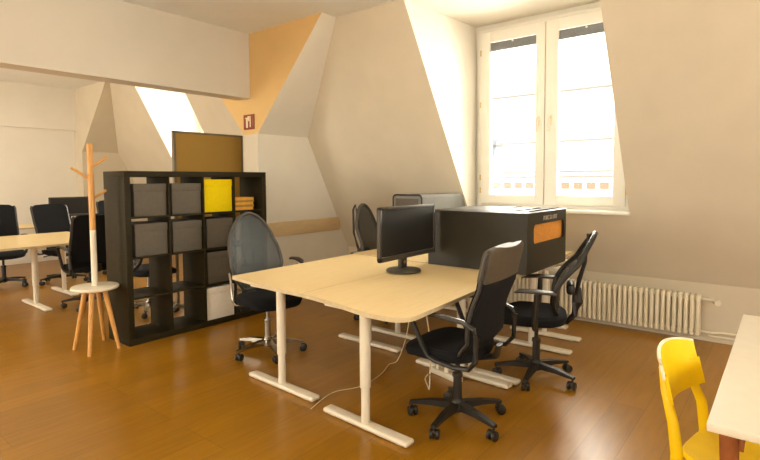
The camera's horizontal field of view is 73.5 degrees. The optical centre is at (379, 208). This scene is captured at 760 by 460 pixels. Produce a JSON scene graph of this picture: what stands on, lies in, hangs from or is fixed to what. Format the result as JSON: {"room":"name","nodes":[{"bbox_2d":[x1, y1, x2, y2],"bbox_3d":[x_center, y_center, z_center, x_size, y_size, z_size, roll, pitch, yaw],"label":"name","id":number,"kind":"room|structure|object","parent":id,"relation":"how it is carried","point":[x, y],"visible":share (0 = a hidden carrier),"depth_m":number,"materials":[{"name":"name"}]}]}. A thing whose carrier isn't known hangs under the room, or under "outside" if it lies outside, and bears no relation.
{"room":"open-plan office","nodes":[
{"label":"open-plan office","id":0,"kind":"room"},
{"bbox_2d":[0,80,76,260],"bbox_3d":[-7.711,-0.471,6.696,0.170,3.060,6.800,2,4,39],"label":"wall","id":1,"kind":"structure","parent":0,"point":[38,122],"depth_m":8.79,"materials":[{"name":"white paint"}]},
{"bbox_2d":[0,256,67,265],"bbox_3d":[-7.140,0.984,7.202,0.320,0.090,8.161,2,4,39],"label":"baseboard","id":2,"kind":"structure","parent":1,"relation":"attached to","point":[41,258],"depth_m":8.74,"materials":[{"name":"white paint"}]},
{"bbox_2d":[74,82,104,196],"bbox_3d":[-5.043,-0.615,8.909,1.350,3.060,0.001,2,4,39],"label":"wall","id":3,"kind":"structure","parent":0,"point":[87,98],"depth_m":9.04,"materials":[{"name":"paint"}]},
{"bbox_2d":[82,82,147,221],"bbox_3d":[-4.500,-0.644,9.344,1.050,3.060,1.361,2,4,39],"label":"wall","id":4,"kind":"structure","parent":0,"point":[102,131],"depth_m":9.20,"materials":[{"name":"paint"}]},
{"bbox_2d":[0,0,249,100],"bbox_3d":[-3.659,-1.465,3.279,0.220,0.725,6.659,2,4,39],"label":"beam","id":5,"kind":"structure","parent":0,"point":[110,41],"depth_m":4.71,"materials":[{"name":"paint"}]},
{"bbox_2d":[0,0,396,88],"bbox_3d":[-2.881,-1.855,2.630,13.300,0.120,7.063,2,4,39],"label":"ceiling","id":6,"kind":"structure","parent":0,"point":[245,16],"depth_m":5.03,"materials":[{"name":"paint"}]},
{"bbox_2d":[244,134,257,171],"bbox_3d":[-1.480,0.105,5.904,0.250,1.930,0.001,2,4,39],"label":"wall pier","id":7,"kind":"object","parent":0,"point":[251,140],"visible":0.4,"depth_m":5.86,"materials":[{"name":"paint"}]},
{"bbox_2d":[221,13,320,134],"bbox_3d":[-1.489,-1.422,5.815,2.350,1.130,0.001,2,4,39],"label":"wall","id":8,"kind":"structure","parent":0,"point":[273,51],"depth_m":5.60,"materials":[{"name":"orange paint"}]},
{"bbox_2d":[243,114,254,129],"bbox_3d":[-1.505,-0.998,5.844,0.190,0.170,0.015,2,4,39],"label":"fire extinguisher sign","id":9,"kind":"object","parent":8,"relation":"attached to","point":[249,122],"visible":1,"depth_m":5.83,"materials":[{"name":"red plastic"}]},
{"bbox_2d":[258,13,347,265],"bbox_3d":[-0.507,-0.475,6.048,1.050,3.060,1.501,2,4,39],"label":"wall","id":10,"kind":"structure","parent":0,"point":[296,189],"depth_m":6.07,"materials":[{"name":"paint"}]},
{"bbox_2d":[267,217,339,236],"bbox_3d":[-0.951,0.222,6.349,0.023,0.170,1.304,2,4,39],"label":"board","id":11,"kind":"object","parent":10,"relation":"attached to","point":[286,228],"visible":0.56,"depth_m":6.34,"materials":[{"name":"paint"}]},
{"bbox_2d":[0,254,732,459],"bbox_3d":[-2.318,1.278,3.490,13.300,0.120,8.800,2,4,39],"label":"floor","id":12,"kind":"structure","parent":0,"point":[184,396],"depth_m":3.33,"materials":[{"name":"brown wood"}]},
{"bbox_2d":[0,205,28,286],"bbox_3d":[-5.073,0.494,6.822,0.674,1.088,0.574,3,5,43],"label":"office chair","id":13,"kind":"object","parent":12,"relation":"on","point":[9,226],"visible":0.8,"depth_m":6.97,"materials":[{"name":"black fabric"}]},
{"bbox_2d":[18,223,34,229],"bbox_3d":[-5.422,0.614,7.941,0.855,0.722,2.302,2,4,39],"label":"desk","id":14,"kind":"object","parent":12,"relation":"on","point":[30,225],"visible":0.02,"depth_m":7.72,"materials":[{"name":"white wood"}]},
{"bbox_2d":[48,196,88,221],"bbox_3d":[-4.988,0.021,8.171,0.240,0.430,0.580,2,4,39],"label":"monitor","id":15,"kind":"object","parent":14,"relation":"on","point":[76,206],"visible":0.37,"depth_m":8.21,"materials":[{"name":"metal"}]},
{"bbox_2d":[0,231,78,311],"bbox_3d":[-4.299,0.737,5.726,1.464,0.722,1.953,2,4,39],"label":"desk","id":16,"kind":"object","parent":12,"relation":"on","point":[40,241],"visible":0.88,"depth_m":5.72,"materials":[{"name":"brown wood"}]},
{"bbox_2d":[30,204,88,285],"bbox_3d":[-4.460,0.478,7.083,0.682,1.083,0.583,2,4,35],"label":"office chair","id":17,"kind":"object","parent":12,"relation":"on","point":[46,218],"visible":0.54,"depth_m":7.14,"materials":[{"name":"black fabric"}]},
{"bbox_2d":[56,213,106,311],"bbox_3d":[-3.234,0.563,5.707,0.695,1.058,0.589,3,4,42],"label":"office chair","id":18,"kind":"object","parent":12,"relation":"on","point":[78,251],"visible":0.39,"depth_m":5.48,"materials":[{"name":"black plastic"}]},
{"bbox_2d":[70,143,120,356],"bbox_3d":[-2.380,0.319,4.228,0.362,1.716,0.362,1,4,28],"label":"coat stand","id":19,"kind":"object","parent":12,"relation":"on","point":[94,287],"visible":1,"depth_m":4.21,"materials":[{"name":"white wood"}]},
{"bbox_2d":[96,200,106,273],"bbox_3d":[-4.026,0.417,7.870,0.691,1.108,0.582,3,5,43],"label":"office chair","id":20,"kind":"object","parent":12,"relation":"on","point":[99,205],"visible":0.11,"depth_m":7.88,"materials":[{"name":"black fabric"}]},
{"bbox_2d":[133,259,178,318],"bbox_3d":[-2.509,0.612,5.384,0.646,0.990,0.672,3,5,44],"label":"mesh office chair","id":21,"kind":"object","parent":12,"relation":"on","point":[139,269],"visible":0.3,"depth_m":5.30,"materials":[{"name":"black fabric"}]},
{"bbox_2d":[103,171,266,346],"bbox_3d":[-1.815,0.384,4.962,0.390,1.487,1.472,2,4,39],"label":"shelf unit","id":22,"kind":"object","parent":12,"relation":"on","point":[117,199],"visible":0.66,"depth_m":4.62,"materials":[{"name":"black wood"}]},
{"bbox_2d":[130,184,166,216],"bbox_3d":[-2.127,-0.086,4.538,0.333,0.280,0.295,2,4,39],"label":"storage box","id":23,"kind":"object","parent":22,"relation":"on","point":[146,199],"visible":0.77,"depth_m":4.42,"materials":[{"name":"grey fabric"}]},
{"bbox_2d":[131,221,167,256],"bbox_3d":[-2.125,0.261,4.559,0.333,0.280,0.295,2,4,39],"label":"storage box","id":24,"kind":"object","parent":22,"relation":"on","point":[149,238],"visible":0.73,"depth_m":4.45,"materials":[{"name":"grey fabric"}]},
{"bbox_2d":[170,183,200,213],"bbox_3d":[-1.912,-0.102,4.805,0.333,0.280,0.295,2,4,39],"label":"storage box","id":25,"kind":"object","parent":22,"relation":"on","point":[185,198],"visible":0.72,"depth_m":4.69,"materials":[{"name":"grey fabric"}]},
{"bbox_2d":[171,218,201,252],"bbox_3d":[-1.910,0.244,4.825,0.333,0.280,0.295,2,4,39],"label":"storage box","id":26,"kind":"object","parent":22,"relation":"on","point":[186,234],"visible":0.73,"depth_m":4.72,"materials":[{"name":"grey fabric"}]},
{"bbox_2d":[204,179,231,211],"bbox_3d":[-1.703,-0.136,5.064,0.333,0.315,0.312,2,4,39],"label":"storage box","id":27,"kind":"object","parent":22,"relation":"on","point":[217,192],"visible":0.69,"depth_m":4.96,"materials":[{"name":"yellow fabric"}]},
{"bbox_2d":[205,216,232,247],"bbox_3d":[-1.695,0.227,5.092,0.333,0.280,0.295,2,4,39],"label":"storage box","id":28,"kind":"object","parent":22,"relation":"on","point":[217,229],"visible":0.56,"depth_m":4.97,"materials":[{"name":"grey fabric"}]},
{"bbox_2d":[206,248,232,283],"bbox_3d":[-1.694,0.561,5.112,0.333,0.305,0.295,2,4,39],"label":"storage box","id":29,"kind":"object","parent":22,"relation":"on","point":[217,261],"visible":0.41,"depth_m":4.98,"materials":[{"name":"grey fabric"}]},
{"bbox_2d":[207,283,233,320],"bbox_3d":[-1.698,0.910,5.124,0.333,0.315,0.316,2,4,39],"label":"storage box","id":30,"kind":"object","parent":22,"relation":"on","point":[219,303],"visible":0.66,"depth_m":5.01,"materials":[{"name":"white fabric"}]},
{"bbox_2d":[235,206,252,209],"bbox_3d":[-1.495,-0.009,5.297,0.230,0.030,0.250,2,4,39],"label":"magazine","id":31,"kind":"object","parent":22,"relation":"on","point":[236,208],"visible":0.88,"depth_m":5.23,"materials":[{"name":"orange paper"}]},
{"bbox_2d":[235,204,253,206],"bbox_3d":[-1.488,-0.036,5.304,0.230,0.022,0.250,2,4,38],"label":"magazine","id":32,"kind":"object","parent":31,"relation":"on","point":[249,205],"visible":0.51,"depth_m":5.25,"materials":[{"name":"brown paper"}]},
{"bbox_2d":[235,202,252,204],"bbox_3d":[-1.492,-0.060,5.297,0.230,0.026,0.250,2,4,40],"label":"magazine","id":33,"kind":"object","parent":32,"relation":"on","point":[237,203],"visible":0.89,"depth_m":5.23,"materials":[{"name":"orange paper"}]},
{"bbox_2d":[235,200,253,202],"bbox_3d":[-1.487,-0.084,5.303,0.230,0.020,0.250,2,4,38],"label":"magazine","id":34,"kind":"object","parent":33,"relation":"on","point":[237,200],"visible":0.53,"depth_m":5.24,"materials":[{"name":"brown paper"}]},
{"bbox_2d":[235,197,253,200],"bbox_3d":[-1.489,-0.108,5.299,0.230,0.028,0.250,2,4,39],"label":"magazine","id":35,"kind":"object","parent":34,"relation":"on","point":[236,198],"visible":0.57,"depth_m":5.23,"materials":[{"name":"orange paper"}]},
{"bbox_2d":[171,130,242,307],"bbox_3d":[-1.996,0.089,6.020,0.500,1.955,0.931,2,4,39],"label":"pinboard","id":36,"kind":"object","parent":12,"relation":"on","point":[191,151],"visible":0.34,"depth_m":5.92,"materials":[{"name":"brown fabric"}]},
{"bbox_2d":[227,212,306,363],"bbox_3d":[-0.940,0.602,4.148,0.640,1.135,0.608,1,3,17],"label":"mesh office chair","id":37,"kind":"object","parent":12,"relation":"on","point":[252,246],"visible":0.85,"depth_m":4.21,"materials":[{"name":"black fabric"}]},
{"bbox_2d":[232,254,425,401],"bbox_3d":[-0.357,0.821,3.900,0.836,0.722,1.420,2,4,39],"label":"desk","id":38,"kind":"object","parent":12,"relation":"on","point":[296,279],"visible":0.74,"depth_m":3.59,"materials":[{"name":"brown wood"}]},
{"bbox_2d":[311,322,408,408],"bbox_3d":[-0.118,0.873,3.495,0.148,0.659,1.005,2,4,39],"label":"power cable","id":39,"kind":"object","parent":12,"relation":"on","point":[408,322],"visible":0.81,"depth_m":3.61,"materials":[{"name":"white plastic"}]},
{"bbox_2d":[350,203,388,323],"bbox_3d":[-0.027,0.522,5.221,0.578,1.159,0.646,2,4,33],"label":"mesh office chair","id":40,"kind":"object","parent":12,"relation":"on","point":[364,223],"visible":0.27,"depth_m":5.29,"materials":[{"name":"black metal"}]},
{"bbox_2d":[301,264,511,447],"bbox_3d":[0.254,0.852,3.302,0.864,0.722,1.465,2,4,39],"label":"desk","id":41,"kind":"object","parent":12,"relation":"on","point":[388,297],"visible":0.84,"depth_m":2.98,"materials":[{"name":"brown wood"}]},
{"bbox_2d":[377,203,434,274],"bbox_3d":[0.176,0.218,3.754,0.260,0.492,0.690,2,4,39],"label":"monitor","id":42,"kind":"object","parent":41,"relation":"on","point":[403,232],"visible":1,"depth_m":3.69,"materials":[{"name":"black plastic"}]},
{"bbox_2d":[425,316,430,389],"bbox_3d":[0.327,0.873,3.467,0.061,0.661,0.340,0,3,10],"label":"cable","id":43,"kind":"object","parent":41,"relation":"hanging from","point":[426,316],"visible":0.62,"depth_m":3.34,"materials":[{"name":"white plastic"}]},
{"bbox_2d":[353,249,467,339],"bbox_3d":[0.485,0.751,4.977,0.829,0.726,1.406,2,4,39],"label":"desk","id":44,"kind":"object","parent":12,"relation":"on","point":[423,258],"visible":0.02,"depth_m":4.55,"materials":[{"name":"brown wood"}]},
{"bbox_2d":[392,193,464,208],"bbox_3d":[0.554,0.103,5.307,0.355,0.540,0.937,2,4,39],"label":"hood","id":45,"kind":"object","parent":44,"relation":"on","point":[441,200],"visible":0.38,"depth_m":5.03,"materials":[{"name":"black plastic"}]},
{"bbox_2d":[431,364,462,381],"bbox_3d":[0.469,1.157,3.616,0.056,0.075,0.280,-3,4,-36],"label":"power strip","id":46,"kind":"object","parent":12,"relation":"on","point":[445,373],"visible":0.56,"depth_m":3.61,"materials":[{"name":"white plastic"}]},
{"bbox_2d":[405,241,523,441],"bbox_3d":[0.463,0.705,2.920,0.615,1.057,0.583,2,4,36],"label":"office chair","id":47,"kind":"object","parent":12,"relation":"on","point":[474,342],"visible":0.98,"depth_m":2.77,"materials":[{"name":"black fabric"}]},
{"bbox_2d":[426,262,571,385],"bbox_3d":[0.933,0.802,4.083,0.984,0.722,1.062,2,4,39],"label":"desk","id":48,"kind":"object","parent":12,"relation":"on","point":[531,281],"visible":0.3,"depth_m":4.09,"materials":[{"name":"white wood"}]},
{"bbox_2d":[428,206,566,274],"bbox_3d":[0.959,0.216,4.146,0.838,0.440,0.798,2,4,39],"label":"box","id":49,"kind":"object","parent":48,"relation":"on","point":[462,234],"visible":0.97,"depth_m":3.87,"materials":[{"name":"black metal"}]},
{"bbox_2d":[492,231,597,390],"bbox_3d":[1.138,0.667,3.553,0.683,1.050,0.646,1,4,20],"label":"mesh office chair","id":50,"kind":"object","parent":12,"relation":"on","point":[536,314],"visible":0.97,"depth_m":3.46,"materials":[{"name":"black fabric"}]},
{"bbox_2d":[510,251,581,341],"bbox_3d":[1.423,0.762,4.727,0.938,0.722,0.542,2,4,39],"label":"desk","id":51,"kind":"object","parent":12,"relation":"on","point":[544,332],"visible":0.34,"depth_m":4.52,"materials":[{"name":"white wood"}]},
{"bbox_2d":[657,337,759,459],"bbox_3d":[1.227,0.897,1.722,0.387,0.808,0.521,-3,4,-40],"label":"wooden chair","id":52,"kind":"object","parent":12,"relation":"on","point":[680,368],"visible":0.94,"depth_m":1.83,"materials":[{"name":"yellow wood"}]},
{"bbox_2d":[706,314,759,459],"bbox_3d":[1.640,0.928,1.694,0.805,0.743,1.400,2,4,39],"label":"table","id":53,"kind":"object","parent":12,"relation":"on","point":[734,415],"visible":1,"depth_m":1.53,"materials":[{"name":"laminate"}]},
{"bbox_2d":[110,0,759,333],"bbox_3d":[-0.058,-0.464,5.817,12.400,3.060,1.298,2,4,39],"label":"wall","id":54,"kind":"structure","parent":0,"point":[685,74],"depth_m":4.34,"materials":[{"name":"paint"}]},
{"bbox_2d":[135,86,199,156],"bbox_3d":[-3.027,-1.134,8.161,1.315,1.960,1.287,2,4,39],"label":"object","id":55,"kind":"structure","parent":54,"relation":"attached to","point":[169,111],"depth_m":8.51,"materials":[{"name":"white paint"}]},
{"bbox_2d":[404,0,599,205],"bbox_3d":[1.296,-0.957,4.689,1.723,1.960,1.287,2,4,39],"label":"window reveal","id":56,"kind":"structure","parent":54,"relation":"attached to","point":[444,30],"depth_m":5.20,"materials":[{"name":"white paint"}]},
{"bbox_2d":[476,2,629,215],"bbox_3d":[1.672,-0.901,4.988,2.574,2.210,0.307,2,4,39],"label":"window","id":57,"kind":"structure","parent":54,"relation":"in","point":[545,30],"depth_m":5.07,"materials":[{"name":"white paint"}]},
{"bbox_2d":[491,35,535,51],"bbox_3d":[1.375,-1.708,5.256,0.496,0.090,0.024,2,4,39],"label":"blind","id":58,"kind":"object","parent":57,"relation":"attached to","point":[515,41],"depth_m":5.25,"materials":[{"name":"grey fabric"}]},
{"bbox_2d":[559,22,603,39],"bbox_3d":[1.949,-1.685,4.796,0.515,0.090,0.024,2,4,39],"label":"blind","id":59,"kind":"object","parent":57,"relation":"attached to","point":[584,28],"depth_m":4.82,"materials":[{"name":"grey fabric"}]},
{"bbox_2d":[466,298,735,344],"bbox_3d":[2.362,1.073,4.771,7.220,0.085,0.045,2,4,39],"label":"baseboard","id":60,"kind":"structure","parent":54,"relation":"attached to","point":[703,336],"depth_m":4.56,"materials":[{"name":"paint"}]},
{"bbox_2d":[507,278,736,340],"bbox_3d":[2.704,0.912,4.393,4.226,0.363,0.178,2,4,39],"label":"radiator","id":61,"kind":"object","parent":54,"relation":"attached to","point":[625,304],"visible":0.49,"depth_m":4.65,"materials":[{"name":"metal"}]},
{"label":"outside","id":62,"kind":"structure","parent":0,"visible":0},
{"bbox_2d":[492,32,613,195],"bbox_3d":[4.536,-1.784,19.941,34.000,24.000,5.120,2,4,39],"label":"window panes","id":63,"kind":"structure","parent":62,"point":[586,127],"depth_m":15.75,"materials":[{"name":"glass"}]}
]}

